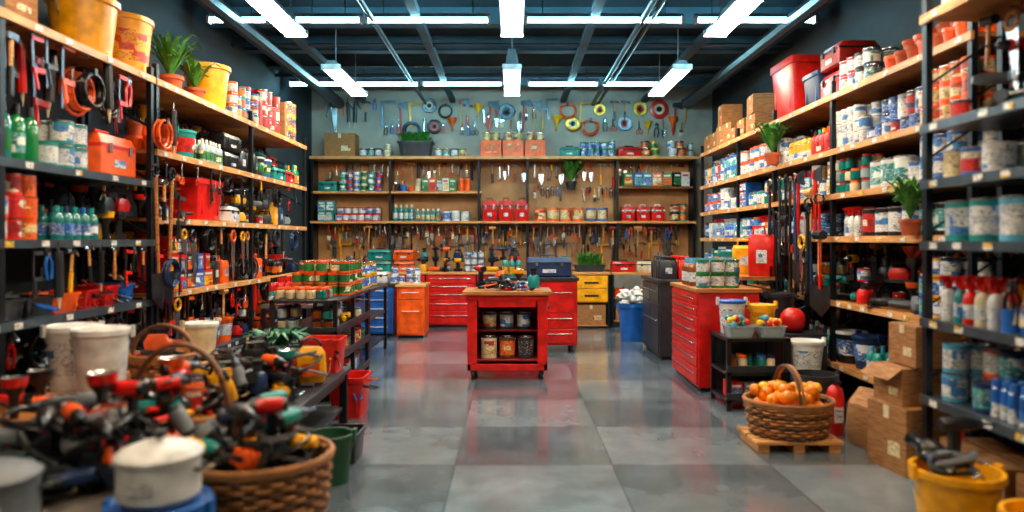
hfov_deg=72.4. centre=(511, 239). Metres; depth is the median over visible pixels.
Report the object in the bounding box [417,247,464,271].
tools
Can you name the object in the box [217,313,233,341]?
buckets
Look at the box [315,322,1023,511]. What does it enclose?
floor
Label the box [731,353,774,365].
jars
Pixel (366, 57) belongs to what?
ceiling joists
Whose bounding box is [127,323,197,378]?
wicker basket
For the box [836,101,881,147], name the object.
cans
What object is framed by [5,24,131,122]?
tools
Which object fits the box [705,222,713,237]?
cans
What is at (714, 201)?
cans
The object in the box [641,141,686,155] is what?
cans
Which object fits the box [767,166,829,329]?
tools
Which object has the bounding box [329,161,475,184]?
tools
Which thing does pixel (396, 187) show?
pots
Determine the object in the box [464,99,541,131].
tools
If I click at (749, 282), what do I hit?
tools
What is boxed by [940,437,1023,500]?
cardboard boxes
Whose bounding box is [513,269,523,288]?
tools
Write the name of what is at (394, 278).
cans
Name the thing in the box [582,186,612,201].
tools
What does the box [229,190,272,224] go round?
tools
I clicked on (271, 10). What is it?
fluorescent light
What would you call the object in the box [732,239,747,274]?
jerry can
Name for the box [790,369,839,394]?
plastic bucket
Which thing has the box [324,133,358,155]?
cardboard box
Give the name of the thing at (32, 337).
tools
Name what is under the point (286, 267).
tools
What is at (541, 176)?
tools
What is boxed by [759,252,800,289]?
tools
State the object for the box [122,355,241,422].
pile
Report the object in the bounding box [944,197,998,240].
cans
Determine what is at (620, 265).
toolbox
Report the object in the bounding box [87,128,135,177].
toolbox
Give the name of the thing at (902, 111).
cans
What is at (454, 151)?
cans
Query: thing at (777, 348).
display stand
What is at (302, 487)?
wicker basket
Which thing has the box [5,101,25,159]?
bottles
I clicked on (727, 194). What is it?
cans
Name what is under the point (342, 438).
plastic bucket
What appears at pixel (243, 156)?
cans
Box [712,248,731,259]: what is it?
buckets
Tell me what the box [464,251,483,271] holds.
cans
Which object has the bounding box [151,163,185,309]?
tools
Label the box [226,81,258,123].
cans
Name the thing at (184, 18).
wall
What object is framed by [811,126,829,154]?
bottles
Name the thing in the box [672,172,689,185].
cartons
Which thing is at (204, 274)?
cartons
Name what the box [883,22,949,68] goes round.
flower pots
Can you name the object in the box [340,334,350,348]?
cans
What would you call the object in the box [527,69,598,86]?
tube light
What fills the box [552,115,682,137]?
tools
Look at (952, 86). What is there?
cans
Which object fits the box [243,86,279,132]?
cans
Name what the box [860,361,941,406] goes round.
cardboard box
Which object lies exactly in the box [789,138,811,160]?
cans
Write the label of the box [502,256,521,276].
bottles
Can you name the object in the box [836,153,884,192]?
jars
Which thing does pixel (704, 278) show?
cans
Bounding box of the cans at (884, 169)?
[870,155,919,187]
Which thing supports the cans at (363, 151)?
on the shelving unit at (691, 160)
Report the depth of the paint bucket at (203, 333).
5.41 m
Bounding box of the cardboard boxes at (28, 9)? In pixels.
[5,0,37,22]
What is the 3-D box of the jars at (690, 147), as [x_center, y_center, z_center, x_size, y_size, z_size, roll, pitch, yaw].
[3.231,-1.622,12.685,0.100,0.244,0.200,0,0,0]
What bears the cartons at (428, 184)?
on the shelving unit at (691, 160)
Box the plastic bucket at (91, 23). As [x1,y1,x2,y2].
[43,0,120,56]
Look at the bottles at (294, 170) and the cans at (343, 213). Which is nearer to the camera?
the bottles at (294, 170)
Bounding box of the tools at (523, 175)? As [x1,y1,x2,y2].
[488,163,525,182]
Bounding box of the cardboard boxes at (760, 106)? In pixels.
[737,93,774,135]
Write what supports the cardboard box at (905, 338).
on the cardboard box at (895, 383)
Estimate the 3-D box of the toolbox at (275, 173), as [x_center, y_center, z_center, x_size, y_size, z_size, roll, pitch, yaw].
[-3.266,-0.975,9.269,0.465,0.410,0.392,0,0,0]
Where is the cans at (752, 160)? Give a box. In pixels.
[740,144,769,174]
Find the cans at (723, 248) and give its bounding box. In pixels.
[718,246,732,250]
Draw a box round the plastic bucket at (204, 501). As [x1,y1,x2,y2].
[102,485,215,511]
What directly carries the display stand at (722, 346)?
on the floor
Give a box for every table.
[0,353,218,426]
[41,488,114,511]
[237,367,350,428]
[608,271,650,327]
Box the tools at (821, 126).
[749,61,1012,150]
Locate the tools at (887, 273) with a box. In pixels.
[823,255,910,306]
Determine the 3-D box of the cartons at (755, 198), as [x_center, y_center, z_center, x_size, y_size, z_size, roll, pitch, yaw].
[3.209,-0.518,8.864,0.345,0.177,0.510,0,0,0]
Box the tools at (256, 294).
[167,282,269,338]
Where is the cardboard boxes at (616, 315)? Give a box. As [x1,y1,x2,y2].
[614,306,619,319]
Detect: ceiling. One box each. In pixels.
[194,0,834,108]
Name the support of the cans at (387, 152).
on the shelving unit at (691, 160)
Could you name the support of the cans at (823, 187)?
in the shelving rack at (900, 78)
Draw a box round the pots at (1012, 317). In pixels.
[1001,280,1023,335]
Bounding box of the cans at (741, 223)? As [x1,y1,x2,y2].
[734,222,742,236]
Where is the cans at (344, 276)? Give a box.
[292,260,362,295]
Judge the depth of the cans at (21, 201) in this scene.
4.36 m
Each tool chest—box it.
[425,271,476,326]
[494,275,578,351]
[670,282,761,391]
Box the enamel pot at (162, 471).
[109,428,209,510]
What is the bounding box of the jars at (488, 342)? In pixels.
[481,311,533,358]
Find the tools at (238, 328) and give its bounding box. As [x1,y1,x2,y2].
[212,296,253,337]
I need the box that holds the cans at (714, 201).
[705,192,720,211]
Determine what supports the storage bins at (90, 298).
on the shelving rack at (15, 260)
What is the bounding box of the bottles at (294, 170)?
[284,165,298,184]
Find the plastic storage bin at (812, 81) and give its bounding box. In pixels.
[802,69,829,104]
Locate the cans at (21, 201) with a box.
[5,173,37,238]
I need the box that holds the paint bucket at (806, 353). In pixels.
[788,337,825,369]
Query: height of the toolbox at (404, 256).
0.410 m
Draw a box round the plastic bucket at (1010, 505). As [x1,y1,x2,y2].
[998,499,1023,511]
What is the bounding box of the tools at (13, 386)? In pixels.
[0,368,63,418]
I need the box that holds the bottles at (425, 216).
[416,209,440,220]
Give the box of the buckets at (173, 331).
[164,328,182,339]
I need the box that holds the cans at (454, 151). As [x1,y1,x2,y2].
[435,148,466,155]
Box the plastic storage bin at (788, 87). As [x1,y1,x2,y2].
[770,54,820,118]
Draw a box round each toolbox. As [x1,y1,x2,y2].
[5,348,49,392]
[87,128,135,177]
[219,203,239,221]
[253,150,285,181]
[265,154,294,183]
[318,180,338,190]
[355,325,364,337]
[368,248,392,271]
[377,270,389,282]
[393,248,415,271]
[526,254,571,276]
[559,146,578,155]
[610,260,635,271]
[616,146,641,155]
[636,260,650,271]
[820,39,879,73]
[820,70,839,98]
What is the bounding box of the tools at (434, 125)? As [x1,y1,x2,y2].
[384,117,477,135]
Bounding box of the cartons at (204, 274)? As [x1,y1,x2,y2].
[138,236,212,290]
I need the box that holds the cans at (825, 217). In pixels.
[821,212,856,235]
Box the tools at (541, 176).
[533,162,613,187]
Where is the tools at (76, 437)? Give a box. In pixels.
[0,370,201,499]
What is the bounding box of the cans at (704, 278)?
[695,259,738,287]
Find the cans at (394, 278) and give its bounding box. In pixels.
[390,267,420,282]
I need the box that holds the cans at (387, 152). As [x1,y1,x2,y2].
[383,144,391,155]
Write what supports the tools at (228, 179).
hanging from the shelving rack at (192, 109)
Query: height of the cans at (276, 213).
0.295 m
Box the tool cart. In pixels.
[462,287,551,378]
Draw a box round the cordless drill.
[261,258,279,276]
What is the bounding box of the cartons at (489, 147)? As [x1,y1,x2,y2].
[481,132,545,155]
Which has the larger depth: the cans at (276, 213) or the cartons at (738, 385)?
the cans at (276, 213)
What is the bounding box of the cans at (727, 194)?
[720,187,735,209]
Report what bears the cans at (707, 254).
in the shelving rack at (900, 78)
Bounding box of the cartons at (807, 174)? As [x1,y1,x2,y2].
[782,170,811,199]
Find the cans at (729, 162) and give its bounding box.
[724,153,740,179]
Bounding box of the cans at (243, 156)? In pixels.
[234,148,257,174]
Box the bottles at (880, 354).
[866,346,888,365]
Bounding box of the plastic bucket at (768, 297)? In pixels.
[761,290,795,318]
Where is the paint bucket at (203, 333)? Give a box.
[179,317,219,354]
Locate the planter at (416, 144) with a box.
[394,130,434,155]
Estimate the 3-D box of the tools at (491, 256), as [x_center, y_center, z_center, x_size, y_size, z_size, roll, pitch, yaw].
[-0.195,0.334,12.236,0.700,0.433,0.607,0,0,-5]
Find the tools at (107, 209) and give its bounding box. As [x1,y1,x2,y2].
[69,185,132,238]
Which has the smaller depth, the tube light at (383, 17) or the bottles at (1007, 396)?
the bottles at (1007, 396)
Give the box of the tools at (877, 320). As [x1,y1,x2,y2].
[759,293,1020,350]
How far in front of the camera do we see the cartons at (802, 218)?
7.37 m
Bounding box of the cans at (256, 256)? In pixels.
[235,254,261,277]
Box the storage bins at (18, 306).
[5,290,82,342]
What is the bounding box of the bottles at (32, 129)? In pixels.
[10,107,38,161]
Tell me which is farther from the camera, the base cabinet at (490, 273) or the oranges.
the base cabinet at (490, 273)
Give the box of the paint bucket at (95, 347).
[67,324,134,393]
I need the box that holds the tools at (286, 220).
[269,196,291,225]
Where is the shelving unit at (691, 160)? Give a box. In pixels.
[309,156,699,266]
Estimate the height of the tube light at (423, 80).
0.370 m
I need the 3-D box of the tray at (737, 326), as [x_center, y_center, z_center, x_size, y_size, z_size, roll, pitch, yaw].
[2.020,0.765,6.250,0.250,0.190,0.208,0,0,0]
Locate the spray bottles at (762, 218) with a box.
[758,215,781,233]
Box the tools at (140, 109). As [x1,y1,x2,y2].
[102,101,267,153]
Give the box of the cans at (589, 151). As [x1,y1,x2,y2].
[580,141,614,155]
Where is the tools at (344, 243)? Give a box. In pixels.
[330,242,676,262]
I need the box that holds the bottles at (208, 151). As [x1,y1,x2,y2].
[193,138,222,165]
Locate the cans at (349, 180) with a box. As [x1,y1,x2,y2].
[339,171,382,190]
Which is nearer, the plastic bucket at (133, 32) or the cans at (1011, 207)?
the cans at (1011, 207)
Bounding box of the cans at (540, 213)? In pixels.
[534,208,583,220]
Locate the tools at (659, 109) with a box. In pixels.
[546,98,686,134]
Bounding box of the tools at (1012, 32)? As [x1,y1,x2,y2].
[978,0,1023,89]
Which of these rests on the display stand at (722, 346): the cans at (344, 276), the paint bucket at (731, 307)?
the paint bucket at (731, 307)
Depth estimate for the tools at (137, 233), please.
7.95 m
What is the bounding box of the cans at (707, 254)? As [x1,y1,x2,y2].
[705,252,713,257]
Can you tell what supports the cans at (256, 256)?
in the shelving rack at (192, 109)
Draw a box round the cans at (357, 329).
[338,327,360,341]
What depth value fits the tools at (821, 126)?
8.10 m
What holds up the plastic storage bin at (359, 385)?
on the floor
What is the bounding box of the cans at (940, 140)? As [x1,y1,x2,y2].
[908,131,996,180]
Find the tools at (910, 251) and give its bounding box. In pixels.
[733,242,1023,286]
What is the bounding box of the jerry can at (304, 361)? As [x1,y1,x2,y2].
[296,337,326,382]
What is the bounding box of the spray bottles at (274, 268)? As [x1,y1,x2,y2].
[263,254,282,274]
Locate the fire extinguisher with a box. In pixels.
[826,378,845,435]
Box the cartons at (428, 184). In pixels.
[422,178,456,190]
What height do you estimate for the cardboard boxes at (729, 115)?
0.604 m
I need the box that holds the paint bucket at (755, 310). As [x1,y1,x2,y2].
[746,301,777,332]
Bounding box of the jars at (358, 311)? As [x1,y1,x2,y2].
[342,303,361,315]
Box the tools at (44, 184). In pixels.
[36,181,87,213]
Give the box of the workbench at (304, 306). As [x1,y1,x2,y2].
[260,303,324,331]
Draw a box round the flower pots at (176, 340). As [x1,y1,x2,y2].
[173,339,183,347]
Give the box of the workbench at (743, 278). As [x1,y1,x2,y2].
[740,274,784,291]
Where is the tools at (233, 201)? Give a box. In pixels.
[220,187,261,222]
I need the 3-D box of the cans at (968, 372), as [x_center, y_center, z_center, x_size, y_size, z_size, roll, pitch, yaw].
[2.696,0.783,4.002,0.297,0.334,0.448,0,0,0]
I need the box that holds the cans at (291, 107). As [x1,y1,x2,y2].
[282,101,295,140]
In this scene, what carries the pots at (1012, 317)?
on the shelving rack at (1002, 117)
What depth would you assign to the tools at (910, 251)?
6.51 m
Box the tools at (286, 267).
[262,242,296,273]
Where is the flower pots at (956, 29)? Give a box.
[933,22,996,46]
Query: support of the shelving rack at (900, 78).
on the floor
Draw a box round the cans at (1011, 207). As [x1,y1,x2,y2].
[998,195,1023,240]
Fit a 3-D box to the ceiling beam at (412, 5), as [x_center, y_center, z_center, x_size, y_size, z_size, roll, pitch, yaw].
[-1.100,-2.590,5.400,0.100,0.080,15.200,0,0,0]
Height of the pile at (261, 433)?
0.498 m
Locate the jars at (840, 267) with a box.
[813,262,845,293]
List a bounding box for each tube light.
[206,0,269,24]
[288,77,341,86]
[294,0,362,24]
[354,69,418,86]
[365,0,489,24]
[422,69,502,86]
[525,0,683,24]
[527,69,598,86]
[602,69,660,86]
[694,0,817,24]
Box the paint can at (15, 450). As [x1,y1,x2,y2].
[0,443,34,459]
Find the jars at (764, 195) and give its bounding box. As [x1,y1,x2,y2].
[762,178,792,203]
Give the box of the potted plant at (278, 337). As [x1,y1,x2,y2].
[242,327,311,346]
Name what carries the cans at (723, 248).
in the shelving rack at (900, 78)
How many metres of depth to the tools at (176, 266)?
6.12 m
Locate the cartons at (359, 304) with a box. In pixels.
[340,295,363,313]
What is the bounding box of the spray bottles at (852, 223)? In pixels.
[843,207,874,235]
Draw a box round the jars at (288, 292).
[275,286,332,298]
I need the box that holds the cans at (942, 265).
[919,256,994,317]
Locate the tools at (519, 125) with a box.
[482,107,547,130]
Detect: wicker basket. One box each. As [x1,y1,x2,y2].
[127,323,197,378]
[134,342,230,432]
[202,435,335,511]
[742,364,835,441]
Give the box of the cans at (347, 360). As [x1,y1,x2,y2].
[344,352,359,368]
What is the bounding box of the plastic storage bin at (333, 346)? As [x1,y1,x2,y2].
[301,335,346,373]
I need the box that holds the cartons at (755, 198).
[749,191,765,205]
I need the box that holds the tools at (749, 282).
[747,251,783,284]
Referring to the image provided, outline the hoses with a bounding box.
[229,257,258,280]
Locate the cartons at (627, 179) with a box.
[621,173,671,185]
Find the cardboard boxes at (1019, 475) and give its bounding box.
[1016,472,1023,498]
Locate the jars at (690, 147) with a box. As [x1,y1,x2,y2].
[687,143,693,155]
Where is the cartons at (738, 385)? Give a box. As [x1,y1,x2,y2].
[723,378,768,394]
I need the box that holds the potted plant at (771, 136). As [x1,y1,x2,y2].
[744,122,794,164]
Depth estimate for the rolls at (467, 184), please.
12.70 m
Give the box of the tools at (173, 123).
[152,103,178,155]
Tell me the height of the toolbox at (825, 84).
0.310 m
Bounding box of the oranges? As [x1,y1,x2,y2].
[749,380,822,405]
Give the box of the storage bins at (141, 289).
[107,271,179,298]
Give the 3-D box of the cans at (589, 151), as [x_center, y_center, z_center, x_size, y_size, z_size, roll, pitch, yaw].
[1.554,-1.641,12.705,0.638,0.283,0.256,0,0,0]
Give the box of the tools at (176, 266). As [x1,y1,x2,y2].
[150,249,186,294]
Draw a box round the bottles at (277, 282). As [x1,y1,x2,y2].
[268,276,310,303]
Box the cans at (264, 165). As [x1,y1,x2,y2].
[257,156,271,177]
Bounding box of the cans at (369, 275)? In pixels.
[362,262,377,288]
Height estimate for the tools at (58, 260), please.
0.461 m
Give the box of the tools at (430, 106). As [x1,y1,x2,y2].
[325,98,468,132]
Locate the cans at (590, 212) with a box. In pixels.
[585,208,607,220]
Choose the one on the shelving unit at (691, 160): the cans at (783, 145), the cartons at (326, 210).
the cartons at (326, 210)
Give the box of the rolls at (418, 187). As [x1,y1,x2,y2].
[408,179,421,190]
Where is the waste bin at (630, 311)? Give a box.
[616,286,642,342]
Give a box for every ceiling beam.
[291,38,366,101]
[404,0,454,102]
[560,0,605,102]
[641,0,733,102]
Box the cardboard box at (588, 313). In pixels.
[577,302,605,324]
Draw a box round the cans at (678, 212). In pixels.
[670,204,686,220]
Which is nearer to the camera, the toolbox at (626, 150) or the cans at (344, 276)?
the cans at (344, 276)
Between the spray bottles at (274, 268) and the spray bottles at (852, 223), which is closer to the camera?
the spray bottles at (852, 223)
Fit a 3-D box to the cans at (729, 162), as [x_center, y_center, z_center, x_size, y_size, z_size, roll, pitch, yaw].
[3.192,-1.010,9.784,0.290,0.320,0.719,0,0,0]
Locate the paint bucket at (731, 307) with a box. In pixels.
[716,297,747,332]
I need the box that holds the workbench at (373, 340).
[325,283,387,358]
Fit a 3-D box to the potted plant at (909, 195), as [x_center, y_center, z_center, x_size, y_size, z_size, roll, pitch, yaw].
[2.959,-0.251,5.203,0.524,0.433,0.450,0,0,0]
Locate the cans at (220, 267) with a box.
[210,255,228,284]
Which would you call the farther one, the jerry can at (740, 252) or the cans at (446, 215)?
the cans at (446, 215)
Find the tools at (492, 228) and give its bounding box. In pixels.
[327,223,679,248]
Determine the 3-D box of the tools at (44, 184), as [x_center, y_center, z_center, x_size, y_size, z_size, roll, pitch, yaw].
[-3.536,-0.245,4.214,0.068,0.415,3.168,0,0,0]
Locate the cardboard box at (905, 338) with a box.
[889,322,961,368]
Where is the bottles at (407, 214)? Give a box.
[393,204,414,220]
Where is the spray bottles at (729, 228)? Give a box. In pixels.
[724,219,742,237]
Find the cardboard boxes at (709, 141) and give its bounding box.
[704,132,715,151]
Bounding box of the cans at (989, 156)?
[943,141,1023,176]
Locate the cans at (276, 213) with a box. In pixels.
[255,202,282,224]
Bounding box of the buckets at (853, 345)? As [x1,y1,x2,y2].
[835,326,887,368]
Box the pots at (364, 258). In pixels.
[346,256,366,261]
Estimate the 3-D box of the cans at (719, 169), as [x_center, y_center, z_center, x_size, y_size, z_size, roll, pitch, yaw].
[3.183,-1.057,10.362,0.276,0.414,0.416,0,0,0]
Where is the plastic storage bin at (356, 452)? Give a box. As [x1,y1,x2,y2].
[321,424,365,464]
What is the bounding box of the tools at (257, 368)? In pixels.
[188,334,327,401]
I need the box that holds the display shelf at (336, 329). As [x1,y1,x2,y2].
[269,289,369,393]
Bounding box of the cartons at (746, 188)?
[740,182,762,206]
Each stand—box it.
[710,331,790,410]
[737,426,843,452]
[771,329,826,380]
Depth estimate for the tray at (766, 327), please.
6.17 m
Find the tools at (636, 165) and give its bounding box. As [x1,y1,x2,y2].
[619,161,683,174]
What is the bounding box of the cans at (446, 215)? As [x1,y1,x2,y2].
[442,211,469,220]
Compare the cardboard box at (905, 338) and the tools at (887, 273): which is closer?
the cardboard box at (905, 338)
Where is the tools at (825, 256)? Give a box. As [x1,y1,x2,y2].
[786,253,841,292]
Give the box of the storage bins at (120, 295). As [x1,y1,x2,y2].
[73,279,138,316]
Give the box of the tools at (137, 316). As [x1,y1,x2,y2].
[102,282,266,336]
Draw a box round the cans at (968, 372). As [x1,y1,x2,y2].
[941,342,1023,414]
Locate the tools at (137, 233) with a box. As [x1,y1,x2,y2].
[98,228,270,261]
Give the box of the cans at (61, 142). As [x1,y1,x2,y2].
[39,120,87,169]
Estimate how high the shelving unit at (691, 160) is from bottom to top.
2.050 m
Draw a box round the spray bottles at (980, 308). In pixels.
[939,275,1023,329]
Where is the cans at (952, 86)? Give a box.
[918,55,996,123]
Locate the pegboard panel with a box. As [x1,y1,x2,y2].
[318,161,695,269]
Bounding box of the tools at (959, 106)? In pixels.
[949,38,1023,116]
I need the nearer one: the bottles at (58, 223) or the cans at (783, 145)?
the bottles at (58, 223)
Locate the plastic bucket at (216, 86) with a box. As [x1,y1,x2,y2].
[183,61,230,108]
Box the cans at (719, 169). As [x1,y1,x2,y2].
[715,153,735,181]
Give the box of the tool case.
[651,255,690,279]
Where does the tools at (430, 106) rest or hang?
attached to the wall at (698, 126)
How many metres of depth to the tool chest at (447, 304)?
11.98 m
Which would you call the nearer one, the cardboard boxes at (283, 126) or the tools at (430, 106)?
the cardboard boxes at (283, 126)
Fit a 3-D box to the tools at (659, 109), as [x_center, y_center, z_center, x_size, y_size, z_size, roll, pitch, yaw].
[1.968,-2.284,12.954,2.691,0.687,0.112,0,0,0]
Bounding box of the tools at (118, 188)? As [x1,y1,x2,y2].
[102,168,270,214]
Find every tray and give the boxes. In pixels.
[721,315,754,337]
[752,315,786,337]
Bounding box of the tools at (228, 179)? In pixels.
[161,159,296,211]
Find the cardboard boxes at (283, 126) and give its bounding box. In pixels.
[279,102,287,136]
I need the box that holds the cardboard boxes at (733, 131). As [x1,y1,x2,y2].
[730,127,736,139]
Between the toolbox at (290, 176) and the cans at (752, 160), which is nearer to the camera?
the cans at (752, 160)
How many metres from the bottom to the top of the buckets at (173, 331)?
0.300 m
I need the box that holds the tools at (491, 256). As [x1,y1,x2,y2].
[485,247,520,271]
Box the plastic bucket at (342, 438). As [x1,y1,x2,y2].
[313,427,356,486]
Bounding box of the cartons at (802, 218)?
[792,212,805,236]
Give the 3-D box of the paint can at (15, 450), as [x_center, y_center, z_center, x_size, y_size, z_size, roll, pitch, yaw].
[-2.120,0.980,2.950,0.200,0.200,0.184,0,0,0]
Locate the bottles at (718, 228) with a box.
[712,219,726,237]
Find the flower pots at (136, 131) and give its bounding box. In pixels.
[124,120,177,152]
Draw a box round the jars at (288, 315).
[277,304,301,326]
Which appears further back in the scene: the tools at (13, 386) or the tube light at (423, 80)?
the tube light at (423, 80)
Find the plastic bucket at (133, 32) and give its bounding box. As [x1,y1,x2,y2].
[112,11,154,72]
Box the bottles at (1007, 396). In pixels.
[991,378,1023,429]
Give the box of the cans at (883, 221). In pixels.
[862,205,918,235]
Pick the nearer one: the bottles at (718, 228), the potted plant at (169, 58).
the potted plant at (169, 58)
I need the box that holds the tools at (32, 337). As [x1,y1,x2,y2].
[5,309,134,369]
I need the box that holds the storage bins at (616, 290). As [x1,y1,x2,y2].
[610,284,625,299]
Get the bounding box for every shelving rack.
[0,0,155,393]
[85,63,306,352]
[700,22,1023,436]
[919,0,1023,445]
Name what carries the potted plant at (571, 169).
on the shelving unit at (691, 160)
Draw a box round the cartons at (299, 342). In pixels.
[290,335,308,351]
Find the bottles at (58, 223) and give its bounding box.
[37,205,97,238]
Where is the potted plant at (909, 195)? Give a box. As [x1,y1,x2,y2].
[878,177,939,234]
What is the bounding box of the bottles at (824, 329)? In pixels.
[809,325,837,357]
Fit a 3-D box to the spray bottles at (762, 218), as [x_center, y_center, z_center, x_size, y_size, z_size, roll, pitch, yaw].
[3.161,-0.165,8.544,0.228,0.270,0.386,0,0,0]
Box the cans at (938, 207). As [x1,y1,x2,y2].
[919,202,944,234]
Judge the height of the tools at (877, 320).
0.569 m
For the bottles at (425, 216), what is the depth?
12.60 m
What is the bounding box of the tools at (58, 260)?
[25,241,147,307]
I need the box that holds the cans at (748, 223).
[742,217,766,236]
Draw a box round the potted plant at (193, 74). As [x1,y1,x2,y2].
[176,51,222,98]
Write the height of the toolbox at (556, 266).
0.310 m
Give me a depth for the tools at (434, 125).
12.95 m
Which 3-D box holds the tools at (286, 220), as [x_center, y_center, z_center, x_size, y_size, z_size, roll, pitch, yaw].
[-3.295,-0.406,9.691,0.426,0.433,0.581,0,0,0]
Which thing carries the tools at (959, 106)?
on the shelving rack at (1002, 117)
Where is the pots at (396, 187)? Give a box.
[393,180,406,190]
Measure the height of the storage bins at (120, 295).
0.328 m
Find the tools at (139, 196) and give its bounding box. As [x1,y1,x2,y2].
[132,171,193,219]
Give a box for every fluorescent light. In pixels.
[247,0,307,37]
[321,28,366,95]
[499,0,524,37]
[502,38,521,95]
[648,28,692,95]
[703,0,762,37]
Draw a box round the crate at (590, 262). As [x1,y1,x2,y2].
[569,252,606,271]
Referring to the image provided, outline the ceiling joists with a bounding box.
[206,7,817,87]
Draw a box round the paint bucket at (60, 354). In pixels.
[40,321,104,391]
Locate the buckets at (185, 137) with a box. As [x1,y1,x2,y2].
[176,125,196,157]
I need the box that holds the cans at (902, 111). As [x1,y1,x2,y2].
[867,87,921,138]
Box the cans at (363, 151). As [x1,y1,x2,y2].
[360,148,382,155]
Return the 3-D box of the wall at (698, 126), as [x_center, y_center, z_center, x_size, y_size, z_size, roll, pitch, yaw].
[0.000,-0.675,13.075,7.840,4.350,0.150,0,0,0]
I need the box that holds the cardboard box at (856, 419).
[845,386,874,448]
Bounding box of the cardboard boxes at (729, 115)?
[716,104,741,146]
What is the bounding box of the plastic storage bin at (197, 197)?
[159,177,223,220]
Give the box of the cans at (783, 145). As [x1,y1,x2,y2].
[769,135,809,166]
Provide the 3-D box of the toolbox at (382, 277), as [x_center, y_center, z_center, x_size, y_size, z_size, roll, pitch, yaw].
[-2.148,0.575,11.086,0.388,0.210,0.217,0,0,7]
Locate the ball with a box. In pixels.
[780,295,810,332]
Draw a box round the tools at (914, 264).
[865,258,921,314]
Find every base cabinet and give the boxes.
[356,271,426,326]
[361,282,397,335]
[395,282,429,337]
[476,271,525,286]
[572,271,609,327]
[641,275,681,359]
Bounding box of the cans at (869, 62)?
[839,47,898,89]
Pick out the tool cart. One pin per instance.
(478, 300)
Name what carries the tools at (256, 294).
hanging from the shelving rack at (192, 109)
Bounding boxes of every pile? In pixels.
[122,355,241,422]
[133,327,187,363]
[183,390,318,471]
[472,265,540,291]
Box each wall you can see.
[38,0,311,317]
[312,88,711,305]
[712,0,1023,445]
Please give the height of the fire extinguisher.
0.420 m
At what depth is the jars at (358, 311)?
7.64 m
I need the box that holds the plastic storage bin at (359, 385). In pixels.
[330,370,378,417]
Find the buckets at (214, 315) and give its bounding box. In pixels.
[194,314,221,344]
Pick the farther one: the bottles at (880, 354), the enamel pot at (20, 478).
the bottles at (880, 354)
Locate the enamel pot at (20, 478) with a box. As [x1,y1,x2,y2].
[0,457,54,511]
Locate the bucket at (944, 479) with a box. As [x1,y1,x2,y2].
[903,417,1007,511]
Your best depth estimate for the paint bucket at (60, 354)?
4.37 m
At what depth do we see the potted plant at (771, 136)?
7.88 m
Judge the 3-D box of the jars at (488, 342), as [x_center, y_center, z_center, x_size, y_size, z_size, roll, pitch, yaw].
[-0.050,1.035,7.767,0.589,0.490,0.428,0,0,0]
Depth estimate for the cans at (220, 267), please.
7.38 m
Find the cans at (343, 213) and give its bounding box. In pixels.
[335,207,380,220]
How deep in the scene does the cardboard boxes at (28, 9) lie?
4.39 m
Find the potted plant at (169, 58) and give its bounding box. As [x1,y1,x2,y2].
[150,32,202,88]
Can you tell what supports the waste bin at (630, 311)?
on the floor
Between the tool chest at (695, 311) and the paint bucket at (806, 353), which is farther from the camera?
the tool chest at (695, 311)
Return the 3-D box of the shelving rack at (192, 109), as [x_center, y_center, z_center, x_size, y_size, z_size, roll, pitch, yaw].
[-3.327,0.000,8.100,0.646,3.000,4.320,0,0,0]
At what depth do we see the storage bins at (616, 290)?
12.04 m
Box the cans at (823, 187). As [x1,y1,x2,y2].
[812,162,836,196]
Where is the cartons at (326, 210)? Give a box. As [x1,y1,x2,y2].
[318,201,335,220]
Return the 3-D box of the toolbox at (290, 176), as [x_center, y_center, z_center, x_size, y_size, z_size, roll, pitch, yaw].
[-3.269,-0.975,9.681,0.466,0.410,0.395,0,0,0]
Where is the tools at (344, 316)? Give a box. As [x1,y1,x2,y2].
[328,297,367,321]
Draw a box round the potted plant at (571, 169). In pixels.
[552,160,585,189]
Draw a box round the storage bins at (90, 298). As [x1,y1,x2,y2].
[30,281,111,319]
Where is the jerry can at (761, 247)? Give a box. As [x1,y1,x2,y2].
[748,226,774,275]
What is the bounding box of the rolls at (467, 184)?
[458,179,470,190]
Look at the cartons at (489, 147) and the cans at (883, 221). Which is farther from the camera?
the cartons at (489, 147)
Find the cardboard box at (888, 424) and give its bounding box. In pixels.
[867,398,952,477]
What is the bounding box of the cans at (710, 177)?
[705,158,724,184]
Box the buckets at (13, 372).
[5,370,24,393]
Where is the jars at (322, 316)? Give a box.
[311,306,339,326]
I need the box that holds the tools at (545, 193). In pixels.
[534,185,563,200]
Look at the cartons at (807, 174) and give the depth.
7.39 m
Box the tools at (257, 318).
[226,295,268,330]
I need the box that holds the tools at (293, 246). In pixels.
[163,224,298,283]
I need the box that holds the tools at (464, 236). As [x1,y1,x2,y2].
[330,228,681,257]

